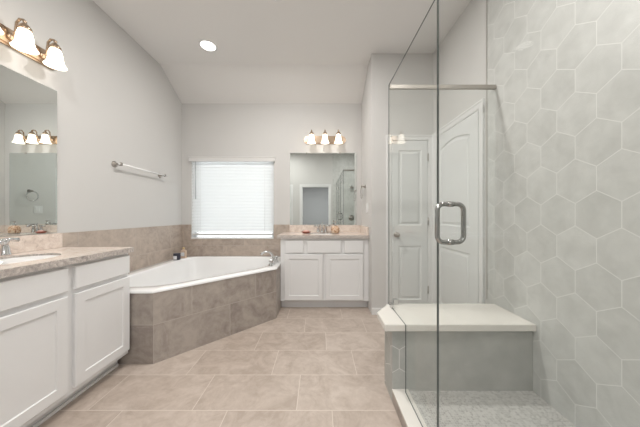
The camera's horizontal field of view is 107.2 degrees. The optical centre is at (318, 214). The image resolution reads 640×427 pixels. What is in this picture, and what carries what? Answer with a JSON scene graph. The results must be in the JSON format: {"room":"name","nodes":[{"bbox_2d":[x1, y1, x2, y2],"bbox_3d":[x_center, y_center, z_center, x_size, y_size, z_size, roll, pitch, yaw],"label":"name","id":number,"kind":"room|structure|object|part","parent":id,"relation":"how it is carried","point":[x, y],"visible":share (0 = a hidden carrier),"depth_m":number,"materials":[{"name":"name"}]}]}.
{"room":"bathroom","nodes":[
{"label":"bathroom","id":0,"kind":"room"},
{"bbox_2d":[0,0,181,236],"bbox_3d":[-2.065,-0.390,1.515,0.120,3.120,4.110,0,0,0],"label":"wall","id":1,"kind":"structure","parent":0,"point":[116,102],"depth_m":2.19,"materials":[{"name":"paint"}]},
{"bbox_2d":[0,64,56,235],"bbox_3d":[-1.993,-0.406,0.921,0.024,1.081,1.742,0,0,0],"label":"mirror","id":2,"kind":"object","parent":1,"relation":"attached to","point":[28,107],"visible":1,"depth_m":1.60,"materials":[{"name":"silver metal"}]},
{"bbox_2d":[0,233,62,253],"bbox_3d":[-1.993,0.194,0.913,0.020,0.112,1.826,0,0,0],"label":"backsplash","id":3,"kind":"structure","parent":1,"relation":"attached to","point":[27,243],"depth_m":1.65,"materials":[{"name":"stone"}]},
{"bbox_2d":[0,18,67,70],"bbox_3d":[-1.917,-1.168,1.429,0.176,0.198,0.758,0,0,0],"label":"vanity light","id":4,"kind":"object","parent":1,"relation":"attached to","point":[21,40],"visible":1,"depth_m":1.55,"materials":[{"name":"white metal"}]},
{"bbox_3d":[-1.932,-1.192,1.517,0.098,0.149,0.048,0,0,0],"label":"arm","id":5,"kind":"part","parent":4,"relation":"part of","materials":[{"name":"brown metal"}]},
{"bbox_3d":[-1.890,-1.129,1.517,0.122,0.119,0.122,0,0,0],"label":"lamp shade","id":6,"kind":"part","parent":4,"relation":"part of","materials":[{"name":"white glass"}]},
{"bbox_3d":[-1.932,-1.192,1.693,0.098,0.149,0.048,0,0,0],"label":"arm","id":7,"kind":"part","parent":4,"relation":"part of","materials":[{"name":"brown metal"}]},
{"bbox_3d":[-1.890,-1.129,1.693,0.122,0.119,0.122,0,0,0],"label":"lamp shade","id":8,"kind":"part","parent":4,"relation":"part of","materials":[{"name":"white glass"}]},
{"bbox_2d":[112,161,166,177],"bbox_3d":[-1.967,-0.498,2.640,0.076,0.060,0.720,0,0,0],"label":"towel bar","id":9,"kind":"object","parent":1,"relation":"attached to","point":[114,163],"visible":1,"depth_m":2.48,"materials":[{"name":"silver metal"}]},
{"bbox_3d":[-1.967,-0.498,2.310,0.076,0.060,0.059,0,0,0],"label":"post","id":10,"kind":"part","parent":9,"relation":"part of","materials":[{"name":"silver metal"}]},
{"bbox_2d":[63,225,289,270],"bbox_3d":[-1.218,0.655,2.640,1.575,1.030,1.620,0,0,0],"label":"tile backsplash","id":11,"kind":"structure","parent":1,"relation":"attached to","point":[156,244],"depth_m":3.09,"materials":[{"name":"tile"}]},
{"bbox_2d":[38,307,401,426],"bbox_3d":[-0.330,1.200,1.515,3.590,0.060,4.110,0,0,0],"label":"floor","id":12,"kind":"structure","parent":0,"point":[303,366],"depth_m":1.65,"materials":[{"name":"tile"}]},
{"bbox_2d":[0,253,129,426],"bbox_3d":[-1.732,0.730,0.931,0.541,0.880,1.802,0,0,0],"label":"vanity cabinet","id":13,"kind":"object","parent":12,"relation":"on","point":[63,329],"visible":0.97,"depth_m":1.33,"materials":[{"name":"white paint"}]},
{"bbox_3d":[-1.472,0.378,0.952,0.020,0.137,0.853,0,0,0],"label":"drawer","id":14,"kind":"part","parent":13,"relation":"part of","materials":[{"name":"white paint"}]},
{"bbox_3d":[-1.472,0.756,1.167,0.020,0.563,0.423,0,0,0],"label":"cabinet door","id":15,"kind":"part","parent":13,"relation":"part of","materials":[{"name":"white paint"}]},
{"bbox_2d":[0,233,133,277],"bbox_3d":[-1.724,0.213,0.923,0.558,0.150,1.846,0,0,0],"label":"countertop","id":16,"kind":"structure","parent":13,"relation":"on","point":[38,244],"depth_m":1.55,"materials":[{"name":"stone"}]},
{"bbox_2d":[0,238,19,255],"bbox_3d":[-1.879,0.179,1.345,0.156,0.142,0.331,0,0,0],"label":"faucet","id":17,"kind":"object","parent":16,"relation":"on","point":[5,250],"visible":1,"depth_m":1.44,"materials":[{"name":"silver metal"}]},
{"bbox_2d":[0,255,58,264],"bbox_3d":[-1.735,0.348,1.330,0.370,0.173,0.482,0,0,0],"label":"sink","id":18,"kind":"object","parent":16,"relation":"in","point":[28,258],"visible":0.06,"depth_m":1.48,"materials":[{"name":"white ceramic"}]},
{"bbox_3d":[-1.557,1.159,0.929,0.014,0.022,1.798,0,0,0],"label":"shoe moulding","id":19,"kind":"part","parent":13,"relation":"part of","materials":[{"name":"white paint"}]},
{"bbox_3d":[-1.472,0.378,1.621,0.020,0.137,0.407,0,0,0],"label":"drawer","id":20,"kind":"part","parent":13,"relation":"part of","materials":[{"name":"white paint"}]},
{"bbox_3d":[-1.472,0.756,1.621,0.020,0.563,0.407,0,0,0],"label":"cabinet door","id":21,"kind":"part","parent":13,"relation":"part of","materials":[{"name":"white paint"}]},
{"bbox_2d":[118,256,280,363],"bbox_3d":[-1.235,0.881,2.641,1.520,0.577,1.598,0,0,0],"label":"bathtub","id":22,"kind":"object","parent":12,"relation":"on","point":[177,307],"visible":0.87,"depth_m":2.21,"materials":[{"name":"tile"}]},
{"bbox_2d":[173,253,180,259],"bbox_3d":[-1.885,0.549,3.129,0.088,0.088,0.089,0,0,0],"label":"jar","id":23,"kind":"object","parent":22,"relation":"on","point":[176,256],"visible":1,"depth_m":3.10,"materials":[{"name":"grey"}]},
{"bbox_2d":[180,247,186,257],"bbox_3d":[-1.868,0.518,3.255,0.076,0.150,0.060,0,0,0],"label":"toiletry bottle","id":24,"kind":"object","parent":22,"relation":"on","point":[183,252],"visible":0.97,"depth_m":3.23,"materials":[{"name":"beige plastic"}]},
{"bbox_2d":[128,256,280,293],"bbox_3d":[-1.234,0.817,2.640,1.518,0.447,1.596,0,0,0],"label":"basin","id":25,"kind":"object","parent":22,"relation":"in","point":[191,274],"depth_m":2.62,"materials":[{"name":"white ceramic"}]},
{"bbox_2d":[260,251,278,266],"bbox_3d":[-0.543,0.511,2.837,0.224,0.165,0.251,0,0,43],"label":"tub faucet","id":26,"kind":"object","parent":22,"relation":"on","point":[274,260],"visible":1,"depth_m":2.82,"materials":[{"name":"silver metal"}]},
{"bbox_2d":[281,238,368,306],"bbox_3d":[0.070,0.730,3.182,1.096,0.880,0.533,0,0,0],"label":"vanity cabinet","id":27,"kind":"object","parent":12,"relation":"on","point":[315,272],"visible":0.95,"depth_m":2.92,"materials":[{"name":"white paint"}]},
{"bbox_3d":[-0.304,0.392,2.925,0.226,0.152,0.020,0,0,0],"label":"drawer","id":28,"kind":"part","parent":27,"relation":"part of","materials":[{"name":"white paint"}]},
{"bbox_3d":[-0.190,0.770,2.925,0.473,0.565,0.020,0,0,0],"label":"cabinet door","id":29,"kind":"part","parent":27,"relation":"part of","materials":[{"name":"white paint"}]},
{"bbox_2d":[277,225,368,237],"bbox_3d":[0.051,0.218,3.174,1.133,0.140,0.548,0,0,0],"label":"countertop","id":30,"kind":"structure","parent":27,"relation":"on","point":[346,231],"depth_m":3.24,"materials":[{"name":"stone"}]},
{"bbox_2d":[314,223,329,232],"bbox_3d":[0.044,0.179,3.358,0.179,0.142,0.179,0,0,45],"label":"faucet","id":31,"kind":"object","parent":30,"relation":"on","point":[317,226],"visible":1,"depth_m":3.35,"materials":[{"name":"silver metal"}]},
{"bbox_2d":[331,221,339,232],"bbox_3d":[0.225,0.167,3.250,0.120,0.167,0.120,0,0,0],"label":"soap dispenser","id":32,"kind":"object","parent":30,"relation":"on","point":[334,229],"visible":0.97,"depth_m":3.21,"materials":[{"name":"beige ceramic"}]},
{"bbox_3d":[0.062,0.392,2.925,0.420,0.152,0.020,0,0,0],"label":"drawer","id":33,"kind":"part","parent":27,"relation":"part of","materials":[{"name":"white paint"}]},
{"bbox_3d":[0.315,0.770,2.925,0.467,0.565,0.020,0,0,0],"label":"cabinet door","id":34,"kind":"part","parent":27,"relation":"part of","materials":[{"name":"white paint"}]},
{"bbox_3d":[0.431,0.392,2.925,0.232,0.152,0.020,0,0,0],"label":"drawer","id":35,"kind":"part","parent":27,"relation":"part of","materials":[{"name":"white paint"}]},
{"bbox_2d":[392,389,426,426],"bbox_3d":[0.506,1.127,0.532,0.100,0.085,1.884,0,0,0],"label":"shower curb","id":36,"kind":"object","parent":12,"relation":"on","point":[406,414],"visible":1,"depth_m":1.33,"materials":[{"name":"stone"}]},
{"bbox_2d":[388,0,437,426],"bbox_3d":[0.530,0.050,1.423,0.022,2.069,0.734,0,0,0],"label":"glass panel","id":37,"kind":"object","parent":36,"relation":"on","point":[391,304],"visible":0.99,"depth_m":1.23,"materials":[{"name":"grey"}]},
{"bbox_2d":[435,0,465,426],"bbox_3d":[0.530,0.049,0.674,0.124,2.068,0.748,0,0,0],"label":"shower door","id":38,"kind":"structure","parent":36,"relation":"on","point":[439,240],"depth_m":0.95,"materials":[{"name":"clear glass"}]},
{"bbox_3d":[0.530,0.043,0.704,0.006,2.055,0.688,0,0,0],"label":"glass pane","id":39,"kind":"part","parent":38,"relation":"part of","materials":[{"name":"grey"}]},
{"bbox_3d":[0.530,0.033,0.952,0.124,0.176,0.023,0,0,0],"label":"pull handle","id":40,"kind":"part","parent":38,"relation":"part of","materials":[{"name":"silver metal"}]},
{"bbox_2d":[377,304,535,399],"bbox_3d":[0.871,0.922,1.625,0.931,0.495,0.350,0,0,0],"label":"shower bench","id":41,"kind":"object","parent":12,"relation":"on","point":[483,347],"visible":0.95,"depth_m":1.47,"materials":[{"name":"tile"}]},
{"bbox_2d":[389,85,495,304],"bbox_3d":[0.936,-0.154,1.786,0.800,1.656,0.028,0,0,0],"label":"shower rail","id":42,"kind":"object","parent":41,"relation":"on","point":[391,87],"visible":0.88,"depth_m":1.78,"materials":[{"name":"silver metal"}]},
{"bbox_3d":[0.871,0.695,1.625,0.931,0.040,0.350,0,0,0],"label":"stone seat","id":43,"kind":"part","parent":41,"relation":"part of","materials":[{"name":"white stone"}]},
{"bbox_2d":[182,103,360,236],"bbox_3d":[-0.693,-0.365,3.510,2.625,3.070,0.120,0,0,0],"label":"wall","id":44,"kind":"structure","parent":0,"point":[279,130],"depth_m":3.45,"materials":[{"name":"paint"}]},
{"bbox_2d":[188,156,274,234],"bbox_3d":[-1.262,-0.276,3.450,1.241,1.148,0.091,0,0,0],"label":"window blind","id":45,"kind":"object","parent":44,"relation":"attached to","point":[231,193],"visible":1,"depth_m":3.47,"materials":[{"name":"white plastic"}]},
{"bbox_3d":[-1.262,0.283,3.473,1.177,0.030,0.045,0,0,0],"label":"rail","id":46,"kind":"part","parent":45,"relation":"part of","materials":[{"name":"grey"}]},
{"bbox_2d":[191,232,273,238],"bbox_3d":[-1.262,-0.250,3.496,1.201,1.196,0.128,0,0,0],"label":"window sill","id":47,"kind":"structure","parent":44,"relation":"attached to","point":[195,236],"depth_m":3.44,"materials":[{"name":"white paint"}]},
{"bbox_3d":[-1.262,0.338,3.476,1.201,0.020,0.088,0,0,0],"label":"sill","id":48,"kind":"part","parent":47,"relation":"part of","materials":[{"name":"white paint"}]},
{"bbox_3d":[-1.262,-0.256,3.540,1.201,1.184,0.040,0,0,0],"label":"frame","id":49,"kind":"part","parent":47,"relation":"part of","materials":[{"name":"white paint"}]},
{"bbox_2d":[290,152,356,224],"bbox_3d":[0.063,-0.384,3.445,0.974,1.056,0.010,0,0,0],"label":"mirror","id":50,"kind":"object","parent":44,"relation":"attached to","point":[323,186],"visible":1,"depth_m":3.44,"materials":[{"name":"silver metal"}]},
{"bbox_2d":[304,130,345,143],"bbox_3d":[0.085,-1.118,3.362,0.610,0.198,0.176,0,0,0],"label":"vanity light","id":51,"kind":"object","parent":44,"relation":"attached to","point":[311,139],"visible":1,"depth_m":3.38,"materials":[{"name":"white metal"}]},
{"bbox_3d":[-0.105,-1.079,3.335,0.122,0.119,0.122,0,0,0],"label":"lamp shade","id":52,"kind":"part","parent":51,"relation":"part of","materials":[{"name":"white glass"}]},
{"bbox_3d":[0.085,-1.079,3.335,0.122,0.119,0.122,0,0,0],"label":"lamp shade","id":53,"kind":"part","parent":51,"relation":"part of","materials":[{"name":"white glass"}]},
{"bbox_3d":[0.085,-1.092,3.438,0.610,0.116,0.024,0,0,0],"label":"plate","id":54,"kind":"part","parent":51,"relation":"part of","materials":[{"name":"brown metal"}]},
{"bbox_3d":[0.275,-1.079,3.335,0.122,0.119,0.122,0,0,0],"label":"lamp shade","id":55,"kind":"part","parent":51,"relation":"part of","materials":[{"name":"white glass"}]},
{"bbox_2d":[93,0,470,102],"bbox_3d":[-0.330,-1.780,1.515,3.590,0.439,4.110,0,0,0],"label":"ceiling","id":56,"kind":"structure","parent":0,"point":[284,51],"depth_m":2.56,"materials":[{"name":"paint"}]},
{"bbox_2d":[198,39,217,51],"bbox_3d":[-1.245,-1.897,2.650,0.200,0.006,0.200,0,0,0],"label":"recessed light","id":57,"kind":"object","parent":56,"relation":"in","point":[207,45],"visible":1,"depth_m":2.64,"materials":[{"name":"white paint"}]},
{"bbox_2d":[361,53,432,313],"bbox_3d":[0.983,-0.390,3.173,0.725,3.120,0.794,0,0,0],"label":"wall","id":58,"kind":"structure","parent":0,"point":[410,111],"depth_m":2.78,"materials":[{"name":"paint"}]},
{"bbox_2d":[290,225,368,234],"bbox_3d":[0.095,0.199,3.189,1.046,0.102,0.518,0,0,0],"label":"backsplash","id":59,"kind":"structure","parent":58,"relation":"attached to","point":[293,228],"depth_m":3.43,"materials":[{"name":"stone"}]},
{"bbox_2d":[372,308,381,314],"bbox_3d":[0.705,1.131,2.770,0.171,0.078,0.012,0,0,0],"label":"baseboard","id":60,"kind":"structure","parent":58,"relation":"attached to","point":[374,310],"depth_m":2.76,"materials":[{"name":"white paint"}]},
{"bbox_2d":[386,135,432,304],"bbox_3d":[1.065,0.117,2.736,0.549,2.107,0.079,0,0,0],"label":"door","id":61,"kind":"structure","parent":58,"relation":"in","point":[410,156],"depth_m":2.76,"materials":[{"name":"white paint"}]},
{"bbox_2d":[409,391,575,426],"bbox_3d":[0.946,1.134,0.532,0.781,0.072,1.884,0,0,0],"label":"floor","id":62,"kind":"structure","parent":0,"point":[456,408],"depth_m":1.33,"materials":[{"name":"tile"}]},
{"bbox_2d":[433,0,639,426],"bbox_3d":[1.401,-0.390,1.178,0.128,3.120,3.436,0,0,0],"label":"wall","id":63,"kind":"structure","parent":0,"point":[563,109],"depth_m":1.29,"materials":[{"name":"tile"}]},
{"bbox_2d":[432,98,484,303],"bbox_3d":[1.335,0.112,2.344,0.020,2.116,0.860,0,0,0],"label":"door","id":64,"kind":"structure","parent":63,"relation":"in","point":[462,139],"depth_m":2.19,"materials":[{"name":"white paint"}]},
{"bbox_2d":[486,0,486,298],"bbox_3d":[1.340,-0.615,1.878,0.010,2.570,0.006,0,0,0],"label":"trim","id":65,"kind":"structure","parent":63,"relation":"attached to","point":[486,0],"depth_m":1.88,"materials":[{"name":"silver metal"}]}
]}

